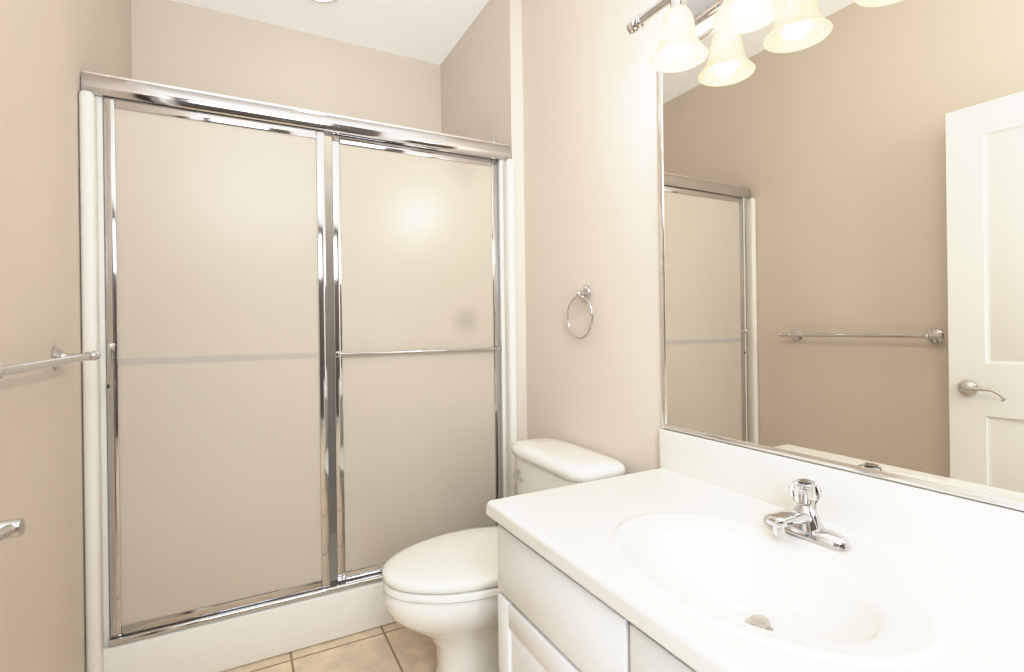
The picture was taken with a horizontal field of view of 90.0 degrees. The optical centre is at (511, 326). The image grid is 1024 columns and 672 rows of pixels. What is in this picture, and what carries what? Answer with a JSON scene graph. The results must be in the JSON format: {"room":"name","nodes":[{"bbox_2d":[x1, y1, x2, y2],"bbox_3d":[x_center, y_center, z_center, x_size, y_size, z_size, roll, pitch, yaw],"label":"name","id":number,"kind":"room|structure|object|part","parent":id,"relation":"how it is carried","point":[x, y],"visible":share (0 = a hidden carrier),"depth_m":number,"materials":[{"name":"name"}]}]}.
{"room":"bathroom","nodes":[
{"label":"bathroom","id":0,"kind":"room"},
{"bbox_2d":[0,0,131,671],"bbox_3d":[-1.166,-0.190,1.165,0.100,2.770,2.710,-1,0,-28],"label":"wall","id":1,"kind":"structure","parent":0,"point":[51,51],"depth_m":1.27,"materials":[{"name":"beige paint"}]},
{"bbox_2d":[0,345,100,378],"bbox_3d":[-1.012,0.078,1.087,0.089,0.062,0.748,-1,0,-28],"label":"towel bar","id":2,"kind":"object","parent":1,"relation":"attached to","point":[59,358],"visible":1,"depth_m":1.09,"materials":[{"name":"silver metal"}]},
{"bbox_2d":[131,0,440,179],"bbox_3d":[-1.084,-0.191,2.800,1.780,2.770,0.100,-1,0,-28],"label":"wall","id":3,"kind":"structure","parent":0,"point":[182,45],"depth_m":2.68,"materials":[{"name":"beige paint"}]},
{"bbox_2d":[223,622,436,671],"bbox_3d":[-0.171,1.232,1.118,1.780,0.100,3.910,-1,0,-28],"label":"floor","id":4,"kind":"structure","parent":0,"point":[395,647],"depth_m":1.85,"materials":[{"name":"tile"}]},
{"bbox_2d":[79,71,517,671],"bbox_3d":[-0.861,0.154,2.327,1.517,2.075,0.936,-1,0,-28],"label":"shower stall","id":5,"kind":"object","parent":4,"relation":"on","point":[299,407],"visible":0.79,"depth_m":1.85,"materials":[{"name":"beige glass"}]},
{"bbox_3d":[-1.271,0.062,1.623,0.020,0.020,0.028,-1,0,-28],"label":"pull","id":6,"kind":"part","parent":5,"relation":"part of","materials":[{"name":"silver metal"}]},
{"bbox_3d":[-0.999,0.127,1.792,0.616,1.672,0.006,-1,0,-28],"label":"panel glass","id":7,"kind":"part","parent":5,"relation":"part of","materials":[{"name":"beige glass"}]},
{"bbox_3d":[-0.685,-0.776,1.973,1.514,0.070,0.058,-1,0,-28],"label":"header rail","id":8,"kind":"part","parent":5,"relation":"part of","materials":[{"name":"silver metal"}]},
{"bbox_3d":[-0.663,0.998,1.974,1.416,0.022,0.063,-1,0,-28],"label":"track rail","id":9,"kind":"part","parent":5,"relation":"part of","materials":[{"name":"silver metal"}]},
{"bbox_3d":[-0.373,0.119,2.150,0.662,1.672,0.006,-1,0,-28],"label":"panel glass","id":10,"kind":"part","parent":5,"relation":"part of","materials":[{"name":"beige glass"}]},
{"bbox_3d":[-0.364,0.103,2.134,0.710,0.020,0.024,-1,0,-28],"label":"towelbar rail","id":11,"kind":"part","parent":5,"relation":"part of","materials":[{"name":"silver metal"}]},
{"bbox_2d":[382,437,624,671],"bbox_3d":[-0.048,0.813,1.719,0.766,0.736,0.508,-1,0,-28],"label":"toilet","id":12,"kind":"object","parent":4,"relation":"on","point":[442,591],"visible":0.46,"depth_m":1.58,"materials":[{"name":"white ceramic"}]},
{"bbox_3d":[-0.142,0.762,1.669,0.555,0.063,0.393,-1,0,-28],"label":"seat","id":13,"kind":"part","parent":12,"relation":"part of","materials":[{"name":"white plastic"}]},
{"bbox_3d":[0.185,0.467,1.845,0.228,0.050,0.508,-1,0,-28],"label":"lid","id":14,"kind":"part","parent":12,"relation":"part of","materials":[{"name":"white ceramic"}]},
{"bbox_2d":[486,428,1023,671],"bbox_3d":[0.446,0.743,0.980,0.606,0.862,1.022,-1,0,-28],"label":"bathroom vanity","id":15,"kind":"object","parent":4,"relation":"on","point":[693,553],"visible":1,"depth_m":0.97,"materials":[{"name":"white paint"}]},
{"bbox_3d":[0.602,0.340,1.052,0.055,0.050,0.058,-1,0,-28],"label":"knob","id":16,"kind":"part","parent":15,"relation":"part of","materials":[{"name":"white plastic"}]},
{"bbox_2d":[763,487,851,552],"bbox_3d":[0.573,0.383,1.036,0.148,0.090,0.176,-1,0,-28],"label":"faucet","id":17,"kind":"object","parent":15,"relation":"on","point":[799,529],"depth_m":1.02,"materials":[{"name":"silver metal"}]},
{"bbox_2d":[173,0,488,64],"bbox_3d":[-0.208,-1.637,1.118,1.780,0.100,3.910,-1,0,-28],"label":"ceiling","id":18,"kind":"structure","parent":0,"point":[432,31],"depth_m":2.63,"materials":[{"name":"white paint"}]},
{"bbox_2d":[311,0,336,2],"bbox_3d":[-0.903,-1.565,2.385,0.210,0.026,0.210,-1,0,-28],"label":"recessed light","id":19,"kind":"object","parent":18,"relation":"in","point":[324,1],"visible":1,"depth_m":2.47,"materials":[{"name":"white paint"}]},
{"bbox_2d":[440,0,526,440],"bbox_3d":[-0.134,-0.203,2.739,0.160,2.770,0.900,-1,0,-28],"label":"wall","id":20,"kind":"structure","parent":0,"point":[481,82],"depth_m":2.42,"materials":[{"name":"beige paint"}]},
{"bbox_2d":[521,0,1023,511],"bbox_3d":[0.763,-0.215,1.115,0.100,2.770,2.810,-1,0,-28],"label":"wall","id":21,"kind":"structure","parent":0,"point":[591,142],"depth_m":1.88,"materials":[{"name":"beige paint"}]},
{"bbox_2d":[566,286,592,338],"bbox_3d":[0.261,-0.053,1.907,0.046,0.200,0.165,-1,0,-28],"label":"towel ring","id":22,"kind":"object","parent":21,"relation":"attached to","point":[584,293],"visible":1,"depth_m":1.90,"materials":[{"name":"silver metal"}]},
{"bbox_2d":[626,0,783,72],"bbox_3d":[0.553,-0.838,1.197,0.176,0.235,0.797,-1,0,-28],"label":"sconce","id":23,"kind":"object","parent":21,"relation":"attached to","point":[681,47],"visible":1,"depth_m":1.34,"materials":[{"name":"white glass"}]},
{"bbox_3d":[0.446,-0.797,1.375,0.058,0.098,0.058,-1,0,-28],"label":"bulb","id":24,"kind":"part","parent":23,"relation":"part of","materials":[{"name":"white glass"}]},
{"bbox_3d":[0.446,-0.785,1.375,0.152,0.132,0.152,-1,0,-28],"label":"lamp shade","id":25,"kind":"part","parent":23,"relation":"part of","materials":[{"name":"white glass"}]},
{"bbox_3d":[0.544,-0.798,1.190,0.058,0.098,0.058,-1,0,-28],"label":"bulb","id":26,"kind":"part","parent":23,"relation":"part of","materials":[{"name":"white glass"}]},
{"bbox_3d":[0.544,-0.786,1.190,0.152,0.132,0.152,-1,0,-28],"label":"lamp shade","id":27,"kind":"part","parent":23,"relation":"part of","materials":[{"name":"white glass"}]},
{"bbox_2d":[658,0,1023,510],"bbox_3d":[0.693,-0.254,1.126,0.010,1.121,1.005,-1,0,-28],"label":"mirror","id":28,"kind":"object","parent":21,"relation":"attached to","point":[841,193],"visible":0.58,"depth_m":1.07,"materials":[{"name":"clear glass"}]},
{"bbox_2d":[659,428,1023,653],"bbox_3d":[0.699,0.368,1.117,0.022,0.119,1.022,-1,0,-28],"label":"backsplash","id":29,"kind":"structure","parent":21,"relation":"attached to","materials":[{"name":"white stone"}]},
{"bbox_3d":[-0.521,0.157,-0.039,0.100,2.060,0.018,-1,0,-28],"label":"door frame","id":30,"kind":"structure","parent":0,"visible":0},
{"bbox_3d":[-0.620,0.160,0.387,0.035,2.033,0.801,-1,0,-25],"label":"door leaf","id":31,"kind":"structure","parent":30,"relation":"attached to","visible":0},
{"bbox_2d":[0,518,25,540],"bbox_3d":[-0.699,0.286,0.670,0.058,0.068,0.161,-1,0,-25],"label":"door lever","id":32,"kind":"object","parent":31,"relation":"attached to","point":[11,528],"visible":1,"depth_m":0.71,"materials":[{"name":"grey metal"}]}
]}

